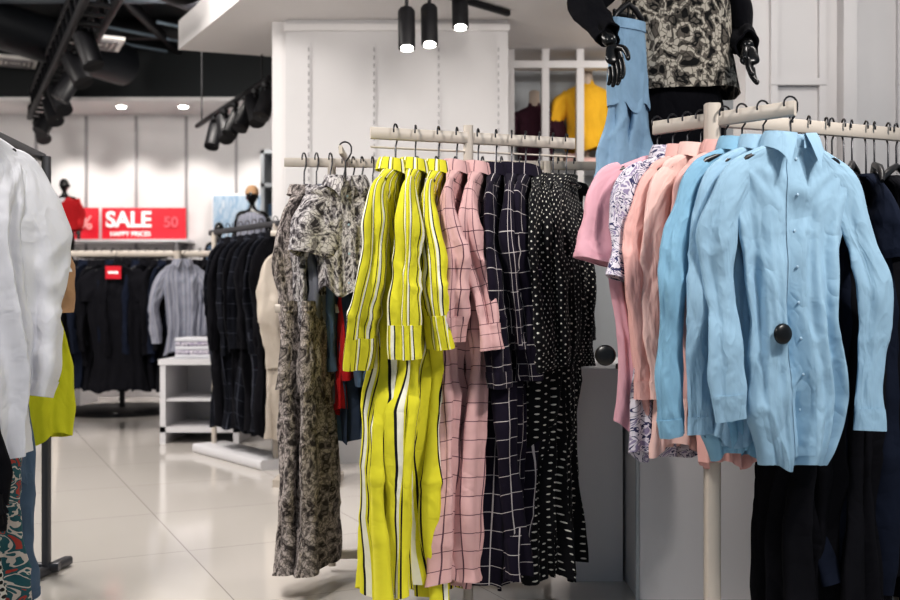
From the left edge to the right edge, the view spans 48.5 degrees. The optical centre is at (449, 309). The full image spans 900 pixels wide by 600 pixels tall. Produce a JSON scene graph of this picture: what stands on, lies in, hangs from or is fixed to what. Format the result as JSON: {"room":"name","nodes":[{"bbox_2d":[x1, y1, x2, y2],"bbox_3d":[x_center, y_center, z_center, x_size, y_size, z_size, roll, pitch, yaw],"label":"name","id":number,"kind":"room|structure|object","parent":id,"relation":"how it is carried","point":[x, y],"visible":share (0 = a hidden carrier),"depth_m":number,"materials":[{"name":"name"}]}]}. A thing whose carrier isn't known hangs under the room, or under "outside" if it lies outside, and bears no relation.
{"room":"clothing store","nodes":[
{"label":"clothing store","id":0,"kind":"room"},
{"bbox_2d":[0,0,200,85],"bbox_3d":[-3.595,-2.525,7.150,5.610,0.650,6.300,0,0,0],"label":"ceiling","id":1,"kind":"structure","parent":0,"point":[25,33],"depth_m":8.90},
{"bbox_2d":[0,54,37,68],"bbox_3d":[-4.350,-2.603,10.000,0.400,0.295,0.400,0,0,-26],"label":"ceiling vent","id":2,"kind":"object","parent":1,"relation":"in","point":[12,61],"visible":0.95,"depth_m":9.93,"materials":[{"name":"white"}]},
{"bbox_2d":[27,0,123,144],"bbox_3d":[-3.175,-2.278,8.301,2.573,1.144,4.719,0,0,0],"label":"track lights","id":3,"kind":"object","parent":1,"relation":"hanging from","point":[84,57],"depth_m":7.72},
{"bbox_2d":[69,18,124,51],"bbox_3d":[-3.150,-2.503,8.900,0.440,0.295,0.440,0,0,-26],"label":"ceiling air vent","id":4,"kind":"object","parent":1,"relation":"attached to","point":[109,43],"depth_m":8.87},
{"bbox_2d":[195,52,271,150],"bbox_3d":[-1.719,-2.076,7.794,0.208,1.548,2.052,0,0,-27],"label":"track lights","id":5,"kind":"object","parent":1,"relation":"hanging from","point":[255,110],"visible":0.96,"depth_m":7.37,"materials":[{"name":"black paint"}]},
{"bbox_2d":[13,4,187,17],"bbox_3d":[-0.800,-2.900,7.200,11.600,0.100,8.000,0,0,0],"label":"ceiling","id":6,"kind":"structure","parent":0,"point":[49,10],"depth_m":9.52,"materials":[{"name":"black paint"}]},
{"bbox_2d":[0,115,271,259],"bbox_3d":[-0.800,-0.615,11.075,11.600,3.130,0.150,0,0,0],"label":"wall","id":7,"kind":"structure","parent":0,"point":[111,138],"depth_m":11.00,"materials":[{"name":"paint"}]},
{"bbox_2d":[98,389,159,396],"bbox_3d":[-1.125,0.890,10.980,10.650,0.120,0.040,0,0,0],"label":"baseboard","id":8,"kind":"structure","parent":7,"relation":"attached to","point":[112,393],"depth_m":10.96,"materials":[{"name":"white laminate"}]},
{"bbox_2d":[75,239,194,258],"bbox_3d":[-3.600,-0.655,10.850,1.600,0.210,0.300,0,0,0],"label":"wall shelf","id":9,"kind":"object","parent":7,"relation":"attached to","point":[178,243],"visible":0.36,"depth_m":10.70,"materials":[{"name":"white laminate"}]},
{"bbox_2d":[74,208,98,238],"bbox_3d":[-3.950,-0.935,10.865,0.260,0.350,0.029,0,0,0],"label":"poster","id":10,"kind":"object","parent":9,"relation":"on","point":[91,222],"depth_m":10.86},
{"bbox_2d":[102,208,185,238],"bbox_3d":[-3.325,-0.935,10.866,0.910,0.350,0.029,0,0,0],"label":"sign","id":11,"kind":"object","parent":9,"relation":"on","point":[117,223],"visible":1,"depth_m":10.86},
{"bbox_2d":[0,41,271,114],"bbox_3d":[-1.125,-2.500,10.690,10.650,0.700,0.820,0,0,0],"label":"ceiling","id":12,"kind":"structure","parent":7,"relation":"attached to","point":[163,81],"depth_m":10.30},
{"bbox_2d":[34,116,237,259],"bbox_3d":[-4.000,-0.640,10.992,4.430,2.980,0.014,0,0,0],"label":"rails","id":13,"kind":"object","parent":7,"relation":"attached to","point":[86,117],"depth_m":10.98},
{"bbox_2d":[260,150,271,220],"bbox_3d":[-1.600,-1.120,10.775,0.800,1.140,0.450,0,0,0],"label":"wall shelf unit","id":14,"kind":"object","parent":7,"relation":"attached to","point":[265,155],"visible":0.12,"depth_m":10.61,"materials":[{"name":"paint"}]},
{"bbox_2d":[212,194,259,237],"bbox_3d":[-2.300,-1.010,10.925,0.600,0.520,0.050,0,0,0],"label":"wall picture","id":15,"kind":"object","parent":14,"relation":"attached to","point":[225,207],"visible":0.32,"depth_m":10.90,"materials":[{"name":"paper"}]},
{"bbox_2d":[33,397,635,599],"bbox_3d":[-0.800,1.000,4.100,11.600,0.100,14.200,0,0,0],"label":"floor","id":16,"kind":"structure","parent":0,"point":[138,517],"depth_m":4.41,"materials":[{"name":"tile"}]},
{"bbox_2d":[0,132,72,578],"bbox_3d":[-1.551,0.190,2.992,0.408,1.510,1.439,0,0,-4],"label":"clothing rack","id":17,"kind":"object","parent":16,"relation":"on","point":[46,566],"visible":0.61,"depth_m":3.57,"materials":[{"name":"grey metal"}]},
{"bbox_2d":[0,429,12,531],"bbox_3d":[-1.340,0.377,2.595,0.111,0.489,0.428,0,0,40],"label":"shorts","id":18,"kind":"object","parent":17,"relation":"hanging from","point":[6,470],"visible":1,"depth_m":2.73,"materials":[{"name":"fabric"}]},
{"bbox_2d":[0,458,31,599],"bbox_3d":[-1.408,0.520,2.868,0.110,0.774,0.422,0,0,35],"label":"trousers","id":19,"kind":"object","parent":17,"relation":"hanging from","point":[16,565],"visible":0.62,"depth_m":2.97,"materials":[{"name":"fabric"}]},
{"bbox_2d":[20,405,40,599],"bbox_3d":[-1.446,0.532,3.044,0.113,0.798,0.433,0,0,35],"label":"trousers","id":20,"kind":"object","parent":17,"relation":"hanging from","point":[28,493],"visible":0.36,"depth_m":3.16,"materials":[{"name":"fabric"}]},
{"bbox_2d":[0,138,72,458],"bbox_3d":[-1.327,-0.096,2.756,0.224,1.064,0.613,0,0,32],"label":"shirt","id":21,"kind":"object","parent":17,"relation":"hanging from","point":[36,235],"visible":1,"depth_m":2.87,"materials":[{"name":"fabric"}]},
{"bbox_2d":[29,322,75,445],"bbox_3d":[-1.524,-0.045,3.503,0.411,1.044,0.141,0,0,-35],"label":"shirt","id":22,"kind":"object","parent":17,"relation":"hanging from","point":[53,417],"visible":0.16,"depth_m":3.57,"materials":[{"name":"fabric"}]},
{"bbox_2d":[61,257,75,312],"bbox_3d":[-1.551,-0.225,3.355,0.564,0.684,0.117,0,0,-31],"label":"tan top","id":23,"kind":"object","parent":17,"relation":"hanging from","point":[68,302],"visible":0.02,"depth_m":3.47,"materials":[{"name":"fabric"}]},
{"bbox_2d":[59,178,85,259],"bbox_3d":[-3.926,-0.799,10.200,0.412,1.084,0.202,0,0,-7],"label":"mannequin","id":24,"kind":"object","parent":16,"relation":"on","point":[75,212],"visible":0.48,"depth_m":10.15},
{"bbox_2d":[74,388,97,404],"bbox_3d":[-3.930,0.350,10.200,0.540,1.200,0.540,0,0,0],"label":"plinth","id":25,"kind":"object","parent":16,"relation":"on","point":[82,397],"visible":0.04,"depth_m":10.07,"materials":[{"name":"white laminate"}]},
{"bbox_2d":[75,257,167,417],"bbox_3d":[-3.050,0.200,9.300,1.000,1.500,1.000,0,0,0],"label":"clothing rack","id":26,"kind":"object","parent":16,"relation":"on","point":[123,409],"visible":0.38,"depth_m":9.14,"materials":[{"name":"metal"}]},
{"bbox_2d":[71,251,209,258],"bbox_3d":[-2.475,0.237,8.000,1.450,1.425,0.600,0,0,0],"label":"clothing rack","id":27,"kind":"object","parent":16,"relation":"on","point":[176,254],"visible":0.12,"depth_m":7.99,"materials":[{"name":"beige metal"}]},
{"bbox_2d":[66,248,87,390],"bbox_3d":[-2.907,0.076,7.997,0.128,1.159,0.584,0,-1,10],"label":"shirt","id":28,"kind":"object","parent":27,"relation":"hanging from","point":[79,369],"visible":0.26,"depth_m":7.82,"materials":[{"name":"blue fabric"}]},
{"bbox_2d":[75,248,96,366],"bbox_3d":[-2.838,-0.026,8.000,0.140,0.940,0.556,-1,0,10],"label":"shirt","id":29,"kind":"object","parent":27,"relation":"hanging from","point":[80,306],"visible":0.38,"depth_m":7.75,"materials":[{"name":"fabric"}]},
{"bbox_2d":[75,248,105,390],"bbox_3d":[-2.768,0.075,8.007,0.139,1.143,0.594,0,1,35],"label":"shirt","id":30,"kind":"object","parent":27,"relation":"hanging from","point":[99,263],"visible":0.21,"depth_m":7.86,"materials":[{"name":"fabric"}]},
{"bbox_2d":[75,249,149,393],"bbox_3d":[-2.617,0.086,7.813,0.604,1.127,0.157,0,0,-5],"label":"dress","id":31,"kind":"object","parent":27,"relation":"hanging from","point":[119,371],"visible":0.89,"depth_m":7.76,"materials":[{"name":"fabric"}]},
{"bbox_2d":[105,266,120,278],"bbox_3d":[-2.600,-0.290,7.723,0.120,0.100,0.013,0,0,0],"label":"price tag","id":32,"kind":"object","parent":31,"relation":"attached to","point":[111,272],"visible":1,"depth_m":7.72,"materials":[{"name":"red"}]},
{"bbox_2d":[102,248,123,390],"bbox_3d":[-2.626,0.074,7.993,0.130,1.142,0.570,0,-1,10],"label":"shirt","id":33,"kind":"object","parent":27,"relation":"hanging from","point":[107,344],"visible":0.23,"depth_m":7.73,"materials":[{"name":"fabric"}]},
{"bbox_2d":[121,248,139,391],"bbox_3d":[-2.480,0.074,8.004,0.135,1.143,0.554,0,0,13],"label":"shirt","id":34,"kind":"object","parent":27,"relation":"hanging from","point":[125,290],"visible":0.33,"depth_m":7.75,"materials":[{"name":"blue fabric"}]},
{"bbox_2d":[139,248,157,391],"bbox_3d":[-2.339,0.076,8.006,0.136,1.147,0.565,0,0,12],"label":"shirt","id":35,"kind":"object","parent":27,"relation":"hanging from","point":[151,370],"visible":0.36,"depth_m":7.79,"materials":[{"name":"fabric"}]},
{"bbox_2d":[147,248,166,365],"bbox_3d":[-2.277,-0.025,7.997,0.130,0.948,0.572,0,0,10],"label":"shirt","id":36,"kind":"object","parent":27,"relation":"hanging from","point":[161,263],"visible":0.21,"depth_m":7.78,"materials":[{"name":"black fabric"}]},
{"bbox_2d":[153,248,174,391],"bbox_3d":[-2.211,0.073,7.984,0.126,1.142,0.570,0,0,10],"label":"shirt","id":37,"kind":"object","parent":27,"relation":"hanging from","point":[161,347],"visible":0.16,"depth_m":7.77,"materials":[{"name":"fabric"}]},
{"bbox_2d":[148,246,206,356],"bbox_3d":[-2.047,-0.066,7.660,0.516,0.846,0.204,0,0,-14],"label":"striped shirt","id":38,"kind":"object","parent":27,"relation":"hanging from","point":[180,282],"visible":0.9,"depth_m":7.61,"materials":[{"name":"fabric"}]},
{"bbox_2d":[158,357,250,443],"bbox_3d":[-1.780,0.650,7.425,0.580,0.600,0.670,0,0,0],"label":"shelf","id":39,"kind":"object","parent":16,"relation":"on","point":[185,383],"visible":0.52,"depth_m":7.31,"materials":[{"name":"white laminate"}]},
{"bbox_2d":[175,336,209,357],"bbox_3d":[-1.790,0.275,7.400,0.380,0.148,0.400,0,0,0],"label":"folded clothes","id":40,"kind":"object","parent":39,"relation":"on","point":[195,346],"visible":0.49,"depth_m":7.20,"materials":[{"name":"white fabric"}]},
{"bbox_2d":[192,220,279,470],"bbox_3d":[-1.320,0.206,6.365,0.250,1.488,0.976,0,0,-38],"label":"clothing rack","id":41,"kind":"object","parent":16,"relation":"on","point":[252,457],"visible":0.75,"depth_m":6.29,"materials":[{"name":"grey metal"}]},
{"bbox_2d":[203,223,229,426],"bbox_3d":[-1.442,0.095,6.533,0.157,1.322,0.506,0,2,28],"label":"coat","id":42,"kind":"object","parent":41,"relation":"hanging from","point":[220,240],"visible":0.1,"depth_m":6.40,"materials":[{"name":"fabric"}]},
{"bbox_2d":[206,222,236,426],"bbox_3d":[-1.396,0.095,6.457,0.146,1.323,0.505,0,0,23],"label":"coat","id":43,"kind":"object","parent":41,"relation":"hanging from","point":[211,321],"visible":0.2,"depth_m":6.29,"materials":[{"name":"black fabric"}]},
{"bbox_2d":[215,221,242,429],"bbox_3d":[-1.324,0.094,6.385,0.145,1.323,0.471,0,0,28],"label":"coat","id":44,"kind":"object","parent":41,"relation":"hanging from","point":[226,357],"visible":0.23,"depth_m":6.24,"materials":[{"name":"fabric"}]},
{"bbox_2d":[222,220,249,429],"bbox_3d":[-1.273,0.095,6.300,0.161,1.325,0.514,0,0,29],"label":"coat","id":45,"kind":"object","parent":41,"relation":"hanging from","point":[235,352],"visible":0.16,"depth_m":6.15,"materials":[{"name":"black fabric"}]},
{"bbox_2d":[226,219,256,433],"bbox_3d":[-1.208,0.094,6.228,0.152,1.324,0.505,0,0,31],"label":"coat","id":46,"kind":"object","parent":41,"relation":"hanging from","point":[239,391],"visible":0.2,"depth_m":6.07,"materials":[{"name":"fabric"}]},
{"bbox_2d":[233,218,263,433],"bbox_3d":[-1.155,0.096,6.187,0.144,1.327,0.515,0,0,27],"label":"coat","id":47,"kind":"object","parent":41,"relation":"hanging from","point":[238,276],"visible":0.31,"depth_m":6.01,"materials":[{"name":"black fabric"}]},
{"bbox_2d":[242,217,270,435],"bbox_3d":[-1.096,0.095,6.096,0.176,1.323,0.487,-1,0,28],"label":"coat","id":48,"kind":"object","parent":41,"relation":"hanging from","point":[247,301],"visible":0.16,"depth_m":5.92,"materials":[{"name":"fabric"}]},
{"bbox_2d":[249,216,277,437],"bbox_3d":[-1.029,0.094,6.011,0.169,1.324,0.507,0,0,31],"label":"coat","id":49,"kind":"object","parent":41,"relation":"hanging from","point":[265,248],"visible":0.25,"depth_m":5.84,"materials":[{"name":"black fabric"}]},
{"bbox_2d":[232,185,271,235],"bbox_3d":[-1.776,-0.516,9.008,0.385,1.216,0.207,0,0,5],"label":"mannequin","id":50,"kind":"object","parent":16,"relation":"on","point":[252,192],"visible":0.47,"depth_m":8.95},
{"bbox_2d":[271,230,343,487],"bbox_3d":[-0.802,0.250,5.500,0.405,1.400,0.300,0,0,0],"label":"clothing rack","id":51,"kind":"object","parent":16,"relation":"on","point":[276,481],"visible":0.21,"depth_m":5.40,"materials":[{"name":"beige metal"}]},
{"bbox_2d":[256,253,279,440],"bbox_3d":[-0.893,0.132,5.552,0.175,1.189,0.530,0,0,25],"label":"jacket","id":52,"kind":"object","parent":51,"relation":"hanging from","point":[266,291],"visible":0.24,"depth_m":5.36,"materials":[{"name":"fabric"}]},
{"bbox_2d":[275,125,595,599],"bbox_3d":[-0.020,0.185,3.370,1.161,1.520,0.714,0,0,0],"label":"clothing rack","id":53,"kind":"object","parent":16,"relation":"on","point":[467,137],"visible":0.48,"depth_m":3.16,"materials":[{"name":"beige metal"}]},
{"bbox_2d":[272,301,300,575],"bbox_3d":[-0.503,0.422,3.432,0.119,0.904,0.373,0,0,24],"label":"trousers","id":54,"kind":"object","parent":53,"relation":"hanging from","point":[289,415],"visible":0.35,"depth_m":3.29,"materials":[{"name":"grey fabric"}]},
{"bbox_2d":[272,152,306,409],"bbox_3d":[-0.525,-0.083,3.593,0.136,0.970,0.489,0,0,11],"label":"shirt","id":55,"kind":"object","parent":53,"relation":"hanging from","point":[282,272],"visible":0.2,"depth_m":3.38,"materials":[{"name":"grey fabric"}]},
{"bbox_2d":[290,152,318,330],"bbox_3d":[-0.481,-0.073,3.604,0.135,0.989,0.537,0,0,11],"label":"shirt","id":56,"kind":"object","parent":53,"relation":"hanging from","point":[299,264],"visible":0.06,"depth_m":3.35,"materials":[{"name":"fabric"}]},
{"bbox_2d":[293,301,341,577],"bbox_3d":[-0.455,0.422,3.402,0.118,0.904,0.354,0,0,14],"label":"trousers","id":57,"kind":"object","parent":53,"relation":"hanging from","point":[318,479],"visible":0.87,"depth_m":3.32,"materials":[{"name":"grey fabric"}]},
{"bbox_2d":[307,152,335,403],"bbox_3d":[-0.422,-0.108,3.594,0.137,0.918,0.527,0,0,13],"label":"shirt","id":58,"kind":"object","parent":53,"relation":"hanging from","point":[313,295],"visible":0.07,"depth_m":3.35,"materials":[{"name":"fabric"}]},
{"bbox_2d":[288,141,369,296],"bbox_3d":[-0.342,-0.303,3.357,0.406,0.528,0.129,0,0,-15],"label":"blouse","id":59,"kind":"object","parent":53,"relation":"hanging from","point":[327,225],"visible":0.68,"depth_m":3.31,"materials":[{"name":"fabric"}]},
{"bbox_2d":[326,159,344,440],"bbox_3d":[-0.379,-0.043,3.623,0.128,1.029,0.538,0,0,10],"label":"denim shirt","id":60,"kind":"object","parent":53,"relation":"hanging from","point":[331,298],"visible":0.06,"depth_m":3.41,"materials":[{"name":"fabric"}]},
{"bbox_2d":[333,156,354,414],"bbox_3d":[-0.346,-0.093,3.629,0.130,0.932,0.490,0,0,9],"label":"shirt","id":61,"kind":"object","parent":53,"relation":"hanging from","point":[340,375],"visible":0.12,"depth_m":3.43,"materials":[{"name":"fabric"}]},
{"bbox_2d":[339,156,363,444],"bbox_3d":[-0.323,-0.042,3.618,0.144,1.031,0.511,0,0,1],"label":"denim shirt","id":62,"kind":"object","parent":53,"relation":"hanging from","point":[351,418],"visible":0.18,"depth_m":3.48,"materials":[{"name":"fabric"}]},
{"bbox_2d":[353,156,374,437],"bbox_3d":[-0.277,-0.043,3.606,0.127,1.030,0.496,0,0,7],"label":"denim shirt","id":63,"kind":"object","parent":53,"relation":"hanging from","point":[359,376],"visible":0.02,"depth_m":3.42,"materials":[{"name":"fabric"}]},
{"bbox_2d":[342,123,406,599],"bbox_3d":[-0.165,0.153,3.052,0.204,1.432,0.556,1,1,14],"label":"striped outfit","id":64,"kind":"object","parent":53,"relation":"hanging from","point":[365,347],"visible":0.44,"depth_m":2.88,"materials":[{"name":"fabric"}]},
{"bbox_2d":[384,124,431,598],"bbox_3d":[-0.119,0.137,3.060,0.159,1.408,0.512,0,0,3],"label":"striped outfit","id":65,"kind":"object","parent":53,"relation":"hanging from","point":[406,414],"visible":0.8,"depth_m":2.88,"materials":[{"name":"fabric"}]},
{"bbox_2d":[412,126,462,599],"bbox_3d":[-0.041,0.151,3.088,0.171,1.436,0.521,0,0,8],"label":"striped outfit","id":66,"kind":"object","parent":53,"relation":"hanging from","point":[434,257],"visible":0.52,"depth_m":2.92,"materials":[{"name":"fabric"}]},
{"bbox_2d":[424,127,471,588],"bbox_3d":[0.006,0.136,3.094,0.164,1.408,0.508,0,0,6],"label":"pink plaid outfit","id":67,"kind":"object","parent":53,"relation":"hanging from","point":[441,569],"visible":0.62,"depth_m":2.93,"materials":[{"name":"fabric"}]},
{"bbox_2d":[450,128,504,585],"bbox_3d":[0.101,0.136,3.106,0.190,1.405,0.490,0,-1,10],"label":"pink plaid outfit","id":68,"kind":"object","parent":53,"relation":"hanging from","point":[484,326],"visible":0.68,"depth_m":2.94,"materials":[{"name":"fabric"}]},
{"bbox_2d":[472,129,513,590],"bbox_3d":[0.146,0.147,3.137,0.162,1.429,0.539,0,0,9],"label":"dress","id":69,"kind":"object","parent":53,"relation":"hanging from","point":[499,372],"visible":0.41,"depth_m":2.99,"materials":[{"name":"fabric"}]},
{"bbox_2d":[490,130,533,582],"bbox_3d":[0.191,0.136,3.143,0.160,1.407,0.498,0,0,8],"label":"dress","id":70,"kind":"object","parent":53,"relation":"hanging from","point":[514,252],"visible":0.47,"depth_m":2.96,"materials":[{"name":"fabric"}]},
{"bbox_2d":[503,131,543,581],"bbox_3d":[0.236,0.127,3.159,0.163,1.385,0.467,0,0,12],"label":"dress","id":71,"kind":"object","parent":53,"relation":"hanging from","point":[524,365],"visible":0.4,"depth_m":2.99,"materials":[{"name":"fabric"}]},
{"bbox_2d":[521,131,557,585],"bbox_3d":[0.283,0.141,3.177,0.152,1.418,0.513,0,0,9],"label":"polka dot outfit","id":72,"kind":"object","parent":53,"relation":"hanging from","point":[545,338],"visible":0.45,"depth_m":3.00,"materials":[{"name":"fabric"}]},
{"bbox_2d":[540,132,575,573],"bbox_3d":[0.324,0.133,3.221,0.162,1.401,0.533,0,0,8],"label":"polka dot dress","id":73,"kind":"object","parent":53,"relation":"hanging from","point":[547,222],"visible":0.12,"depth_m":3.01,"materials":[{"name":"fabric"}]},
{"bbox_2d":[537,133,596,582],"bbox_3d":[0.349,0.142,3.227,0.173,1.418,0.509,0,0,20],"label":"polka dot outfit","id":74,"kind":"object","parent":53,"relation":"hanging from","point":[573,281],"visible":0.8,"depth_m":3.10,"materials":[{"name":"fabric"}]},
{"bbox_2d":[573,158,595,340],"bbox_3d":[0.465,-0.094,3.700,0.128,0.959,0.576,0,1,14],"label":"shirt","id":75,"kind":"object","parent":53,"relation":"hanging from","point":[582,191],"visible":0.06,"depth_m":3.67,"materials":[{"name":"black fabric"}]},
{"bbox_2d":[576,357,893,599],"bbox_3d":[1.160,0.578,3.792,1.500,0.745,1.055,0,0,0],"label":"partition","id":76,"kind":"structure","parent":16,"relation":"on","point":[644,521],"depth_m":3.28,"materials":[{"name":"paint"}]},
{"bbox_2d":[595,345,615,365],"bbox_3d":[0.428,0.125,2.758,0.058,0.058,0.014,0,0,17],"label":"tag","id":77,"kind":"object","parent":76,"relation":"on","point":[605,355],"visible":1,"depth_m":2.75,"materials":[{"name":"black plastic"}]},
{"bbox_2d":[613,9,634,368],"bbox_3d":[0.668,-0.412,3.500,0.223,1.235,0.200,0,0,0],"label":"display stand","id":78,"kind":"object","parent":76,"relation":"on","point":[623,14],"visible":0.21,"depth_m":3.46,"materials":[{"name":"black paint"}]},
{"bbox_2d":[594,1,652,176],"bbox_3d":[0.609,-0.714,3.403,0.321,0.672,0.097,0,0,-28],"label":"dress","id":79,"kind":"object","parent":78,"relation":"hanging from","point":[625,137],"visible":0.7,"depth_m":3.37,"materials":[{"name":"fabric"}]},
{"bbox_2d":[567,0,759,144],"bbox_3d":[0.763,-0.680,3.470,0.709,1.749,0.454,0,0,-16],"label":"mannequin","id":80,"kind":"object","parent":76,"relation":"on","point":[691,45],"visible":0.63,"depth_m":3.44},
{"bbox_2d":[652,100,899,599],"bbox_3d":[1.129,0.185,2.925,1.031,1.530,0.405,0,0,-19],"label":"clothing rack","id":81,"kind":"object","parent":16,"relation":"on","point":[710,121],"visible":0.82,"depth_m":2.80,"materials":[{"name":"beige metal"}]},
{"bbox_2d":[573,116,662,430],"bbox_3d":[0.615,-0.108,2.928,0.614,0.924,0.113,0,0,-30],"label":"t-shirt","id":82,"kind":"object","parent":81,"relation":"hanging from","point":[593,243],"visible":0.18,"depth_m":2.82,"materials":[{"name":"fabric"}]},
{"bbox_2d":[605,113,696,462],"bbox_3d":[0.643,-0.069,2.893,0.551,1.009,0.131,1,-1,-34],"label":"shirt","id":83,"kind":"object","parent":81,"relation":"hanging from","point":[625,185],"visible":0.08,"depth_m":2.79,"materials":[{"name":"fabric"}]},
{"bbox_2d":[622,111,692,415],"bbox_3d":[0.692,-0.099,2.876,0.523,0.944,0.134,0,0,-30],"label":"shirt","id":84,"kind":"object","parent":81,"relation":"hanging from","point":[633,226],"visible":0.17,"depth_m":2.76,"materials":[{"name":"fabric"}]},
{"bbox_2d":[639,109,702,458],"bbox_3d":[0.715,-0.078,2.840,0.442,0.984,0.133,0,0,-29],"label":"shirt","id":85,"kind":"object","parent":81,"relation":"hanging from","point":[658,204],"visible":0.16,"depth_m":2.75,"materials":[{"name":"fabric"}]},
{"bbox_2d":[654,103,756,461],"bbox_3d":[0.788,-0.078,2.739,0.559,0.984,0.131,0,0,-21],"label":"shirt","id":86,"kind":"object","parent":81,"relation":"hanging from","point":[672,270],"visible":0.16,"depth_m":2.62,"materials":[{"name":"fabric"}]},
{"bbox_2d":[670,105,756,469],"bbox_3d":[0.772,-0.063,2.787,0.412,1.012,0.134,-2,1,-28],"label":"shirt","id":87,"kind":"object","parent":81,"relation":"hanging from","point":[744,461],"visible":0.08,"depth_m":2.73,"materials":[{"name":"fabric"}]},
{"bbox_2d":[686,100,768,448],"bbox_3d":[0.838,-0.098,2.702,0.500,0.946,0.132,0,0,-24],"label":"shirt","id":88,"kind":"object","parent":81,"relation":"hanging from","point":[701,419],"visible":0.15,"depth_m":2.62,"materials":[{"name":"fabric"}]},
{"bbox_2d":[750,116,822,599],"bbox_3d":[0.987,0.165,2.913,0.204,1.468,0.508,0,1,6],"label":"trousers","id":89,"kind":"object","parent":81,"relation":"hanging from","point":[786,538],"visible":0.22,"depth_m":2.81,"materials":[{"name":"fabric"}]},
{"bbox_2d":[695,95,893,471],"bbox_3d":[0.917,-0.074,2.659,0.585,0.994,0.143,0,0,-18],"label":"shirt","id":90,"kind":"object","parent":81,"relation":"hanging from","point":[790,203],"visible":1,"depth_m":2.62,"materials":[{"name":"fabric"}]},
{"bbox_2d":[806,115,848,599],"bbox_3d":[1.044,0.140,2.955,0.195,1.420,0.372,0,0,4],"label":"dress","id":91,"kind":"object","parent":81,"relation":"hanging from","point":[832,480],"visible":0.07,"depth_m":2.81,"materials":[{"name":"fabric"}]},
{"bbox_2d":[818,117,852,587],"bbox_3d":[1.111,0.114,2.957,0.231,1.367,0.486,0,0,6],"label":"dress","id":92,"kind":"object","parent":81,"relation":"hanging from","point":[829,567],"visible":0.12,"depth_m":2.82,"materials":[{"name":"fabric"}]},
{"bbox_2d":[839,118,891,599],"bbox_3d":[1.158,0.164,2.946,0.216,1.468,0.383,0,0,1],"label":"dress","id":93,"kind":"object","parent":81,"relation":"hanging from","point":[861,559],"visible":0.27,"depth_m":2.80,"materials":[{"name":"fabric"}]},
{"bbox_2d":[870,121,885,182],"bbox_3d":[1.284,-0.467,3.015,0.026,0.207,0.347,0,0,16],"label":"clothes hanger","id":94,"kind":"object","parent":81,"relation":"hanging from","point":[876,167],"visible":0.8,"depth_m":2.96,"materials":[{"name":"grey metal"}]},
{"bbox_2d":[858,120,899,595],"bbox_3d":[1.235,0.140,2.994,0.202,1.418,0.492,0,-1,6],"label":"dress","id":95,"kind":"object","parent":81,"relation":"hanging from","point":[883,209],"visible":0.25,"depth_m":2.82,"materials":[{"name":"fabric"}]},
{"bbox_2d":[884,122,899,576],"bbox_3d":[1.329,0.114,3.032,0.202,1.367,0.368,0,0,6],"label":"dress","id":96,"kind":"object","parent":81,"relation":"hanging from","point":[892,182],"visible":0.06,"depth_m":2.90,"materials":[{"name":"fabric"}]},
{"bbox_2d":[885,123,899,179],"bbox_3d":[1.363,-0.467,3.045,0.026,0.207,0.347,0,0,40],"label":"clothes hanger","id":97,"kind":"object","parent":81,"relation":"hanging from","point":[895,167],"visible":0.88,"depth_m":3.02,"materials":[{"name":"grey metal"}]},
{"bbox_2d":[272,20,509,462],"bbox_3d":[-0.370,-0.425,6.317,1.480,2.750,0.265,0,0,0],"label":"wall partition","id":98,"kind":"structure","parent":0,"point":[333,81],"depth_m":6.20,"materials":[{"name":"paint"}]},
{"bbox_2d":[178,0,621,60],"bbox_3d":[1.878,-1.900,5.537,6.365,0.200,4.861,0,0,-17],"label":"ceiling soffit","id":99,"kind":"structure","parent":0,"point":[243,27],"depth_m":6.26,"materials":[{"name":"white paint"}]},
{"bbox_2d":[398,0,414,51],"label":"track lights","id":100,"kind":"object","parent":99,"relation":"hanging from","point":[406,14],"depth_m":5.44,"materials":[{"name":"black paint"}]},
{"bbox_2d":[421,0,437,47],"label":"track lights","id":101,"kind":"object","parent":99,"relation":"hanging from","point":[429,26],"depth_m":5.55,"materials":[{"name":"black paint"}]},
{"bbox_2d":[452,0,509,30],"label":"track lights","id":102,"kind":"object","parent":99,"relation":"hanging from","point":[460,22],"depth_m":5.72,"materials":[{"name":"black paint"}]},
{"bbox_2d":[508,49,607,209],"bbox_3d":[1.498,-0.425,6.940,2.205,2.750,0.090,0,0,0],"label":"window","id":103,"kind":"structure","parent":0,"point":[579,65],"depth_m":6.90,"materials":[{"name":"paint"}]},
{"bbox_2d":[514,71,732,356],"bbox_3d":[2.280,-0.525,7.375,3.840,2.950,0.150,0,0,0],"label":"wall display","id":104,"kind":"object","parent":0,"point":[525,82],"visible":0.02,"depth_m":7.30,"materials":[{"name":"paint"}]},
{"bbox_2d":[551,170,594,175],"bbox_3d":[1.390,-0.995,7.145,2.020,0.030,0.310,0,0,0],"label":"wall shelf","id":105,"kind":"object","parent":104,"relation":"attached to","point":[586,172],"visible":0.02,"depth_m":7.13,"materials":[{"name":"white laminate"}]},
{"bbox_2d":[514,90,566,160],"bbox_3d":[0.610,-1.285,7.113,0.463,0.549,0.188,0,0,-3],"label":"bust","id":106,"kind":"object","parent":105,"relation":"on","point":[528,119],"visible":0.52,"depth_m":7.06,"materials":[{"name":"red fabric"}]},
{"bbox_2d":[551,154,595,161],"bbox_3d":[0.955,-1.055,7.110,0.460,0.086,0.180,0,0,0],"label":"folded clothes","id":107,"kind":"object","parent":105,"relation":"on","point":[555,158],"visible":0.14,"depth_m":7.02,"materials":[{"name":"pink fabric"}]},
{"bbox_2d":[550,71,607,157],"bbox_3d":[0.979,-1.405,7.108,0.563,0.670,0.221,0,0,4],"label":"bust","id":108,"kind":"object","parent":107,"relation":"on","point":[595,98],"visible":0.68,"depth_m":7.04,"materials":[{"name":"yellow fabric"}]},
{"bbox_2d":[733,0,899,174],"bbox_3d":[2.780,-0.425,4.660,2.840,2.750,0.280,0,0,0],"label":"wall","id":109,"kind":"structure","parent":0,"point":[839,59],"depth_m":4.60,"materials":[{"name":"paint"}]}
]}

